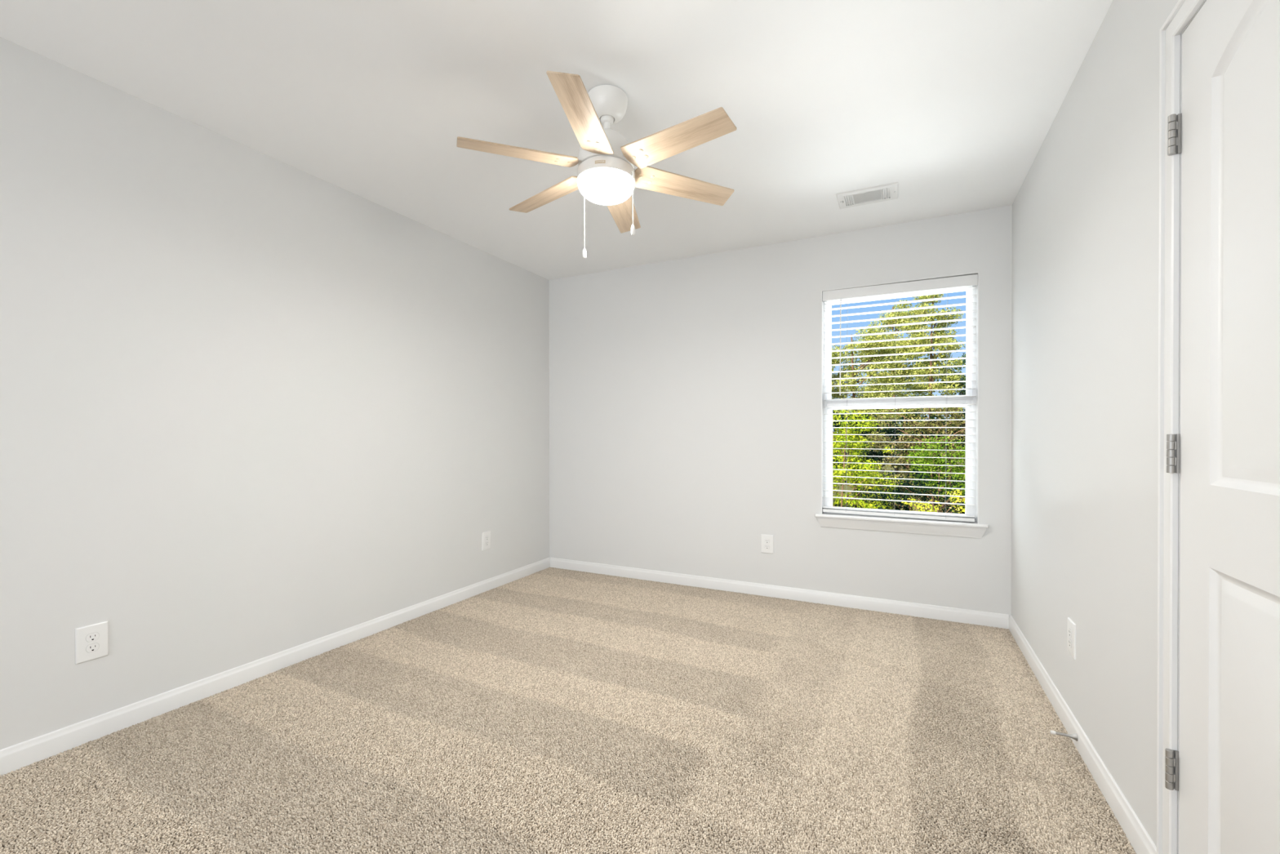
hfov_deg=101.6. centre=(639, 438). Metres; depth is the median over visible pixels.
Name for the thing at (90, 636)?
receptacle
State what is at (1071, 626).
wall outlet
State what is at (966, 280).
window blind
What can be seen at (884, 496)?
shrub
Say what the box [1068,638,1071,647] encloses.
receptacle
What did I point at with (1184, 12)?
door frame
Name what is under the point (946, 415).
tree
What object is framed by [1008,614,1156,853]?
baseboard
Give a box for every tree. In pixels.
[831,325,906,507]
[832,408,903,509]
[856,406,965,513]
[859,299,937,509]
[897,293,965,510]
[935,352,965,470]
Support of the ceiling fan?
hanging from the ceiling
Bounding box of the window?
[821,271,978,524]
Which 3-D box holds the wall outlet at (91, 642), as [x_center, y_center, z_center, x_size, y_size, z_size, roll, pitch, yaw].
[-2.021,0.753,1.927,0.009,0.129,0.087,0,0,26]
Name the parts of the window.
sash, sash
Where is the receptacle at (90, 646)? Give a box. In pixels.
[85,642,99,652]
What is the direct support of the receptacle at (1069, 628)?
attached to the wall outlet at (1071, 626)
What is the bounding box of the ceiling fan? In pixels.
[456,71,737,257]
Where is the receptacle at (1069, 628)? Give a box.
[1068,627,1071,637]
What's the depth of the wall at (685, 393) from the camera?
3.72 m
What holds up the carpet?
on the floor
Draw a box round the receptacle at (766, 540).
[764,538,769,543]
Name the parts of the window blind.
ladder cord, ladder cord, rail, ladder cord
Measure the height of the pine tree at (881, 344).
7.340 m
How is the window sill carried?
attached to the wall at (685, 393)
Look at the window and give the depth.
3.28 m
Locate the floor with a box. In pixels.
[2,573,1119,853]
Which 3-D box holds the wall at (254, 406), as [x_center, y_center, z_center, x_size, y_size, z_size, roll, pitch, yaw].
[-2.134,-0.104,1.865,0.140,2.451,6.131,0,0,26]
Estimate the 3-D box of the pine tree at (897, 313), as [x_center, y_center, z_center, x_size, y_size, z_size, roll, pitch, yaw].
[9.721,-0.861,19.744,2.836,8.624,2.077,0,0,26]
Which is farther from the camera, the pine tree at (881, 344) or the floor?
the pine tree at (881, 344)
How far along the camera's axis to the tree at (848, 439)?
10.42 m
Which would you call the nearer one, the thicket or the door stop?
the door stop
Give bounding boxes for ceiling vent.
[835,182,897,208]
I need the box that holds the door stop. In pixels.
[1050,729,1078,741]
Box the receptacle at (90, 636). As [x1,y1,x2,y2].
[85,631,99,641]
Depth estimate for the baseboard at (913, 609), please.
3.53 m
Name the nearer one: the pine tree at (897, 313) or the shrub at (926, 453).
the shrub at (926, 453)
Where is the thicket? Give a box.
[832,407,965,513]
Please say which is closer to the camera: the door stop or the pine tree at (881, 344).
the door stop
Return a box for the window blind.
[822,274,977,521]
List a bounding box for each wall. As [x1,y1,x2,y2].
[0,36,549,749]
[549,204,1012,616]
[1011,0,1178,846]
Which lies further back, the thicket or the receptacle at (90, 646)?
the thicket
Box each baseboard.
[0,557,550,775]
[550,557,1008,628]
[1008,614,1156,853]
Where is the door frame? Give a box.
[1156,0,1206,853]
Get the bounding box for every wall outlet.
[75,621,108,664]
[481,530,490,550]
[760,533,773,553]
[1066,617,1075,659]
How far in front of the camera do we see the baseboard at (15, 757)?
2.27 m
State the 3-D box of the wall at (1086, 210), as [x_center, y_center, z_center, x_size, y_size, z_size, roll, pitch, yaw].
[0.908,-0.101,0.359,0.140,2.451,6.131,0,0,26]
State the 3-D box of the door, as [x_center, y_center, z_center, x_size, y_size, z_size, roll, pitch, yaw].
[1.090,0.088,0.871,0.057,2.030,0.771,0,0,26]
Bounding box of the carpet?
[0,567,1136,853]
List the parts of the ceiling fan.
blade, blade, blade, lamp shade, blade, bead chain, blade, blade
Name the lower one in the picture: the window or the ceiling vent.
the window
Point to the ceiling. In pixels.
(953, 103)
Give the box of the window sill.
[814,512,988,537]
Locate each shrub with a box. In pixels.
[861,466,965,513]
[904,435,965,512]
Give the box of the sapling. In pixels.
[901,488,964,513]
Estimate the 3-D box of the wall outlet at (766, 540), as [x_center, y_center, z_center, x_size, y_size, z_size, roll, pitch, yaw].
[0.885,0.736,3.635,0.087,0.129,0.009,0,0,26]
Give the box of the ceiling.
[0,0,1113,279]
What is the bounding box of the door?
[1164,0,1279,853]
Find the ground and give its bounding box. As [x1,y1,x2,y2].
[832,444,964,513]
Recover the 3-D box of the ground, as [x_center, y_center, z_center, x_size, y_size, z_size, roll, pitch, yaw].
[12.091,2.449,24.438,60.000,3.740,46.000,0,0,26]
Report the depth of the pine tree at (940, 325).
17.23 m
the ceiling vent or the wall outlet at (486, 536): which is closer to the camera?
the ceiling vent

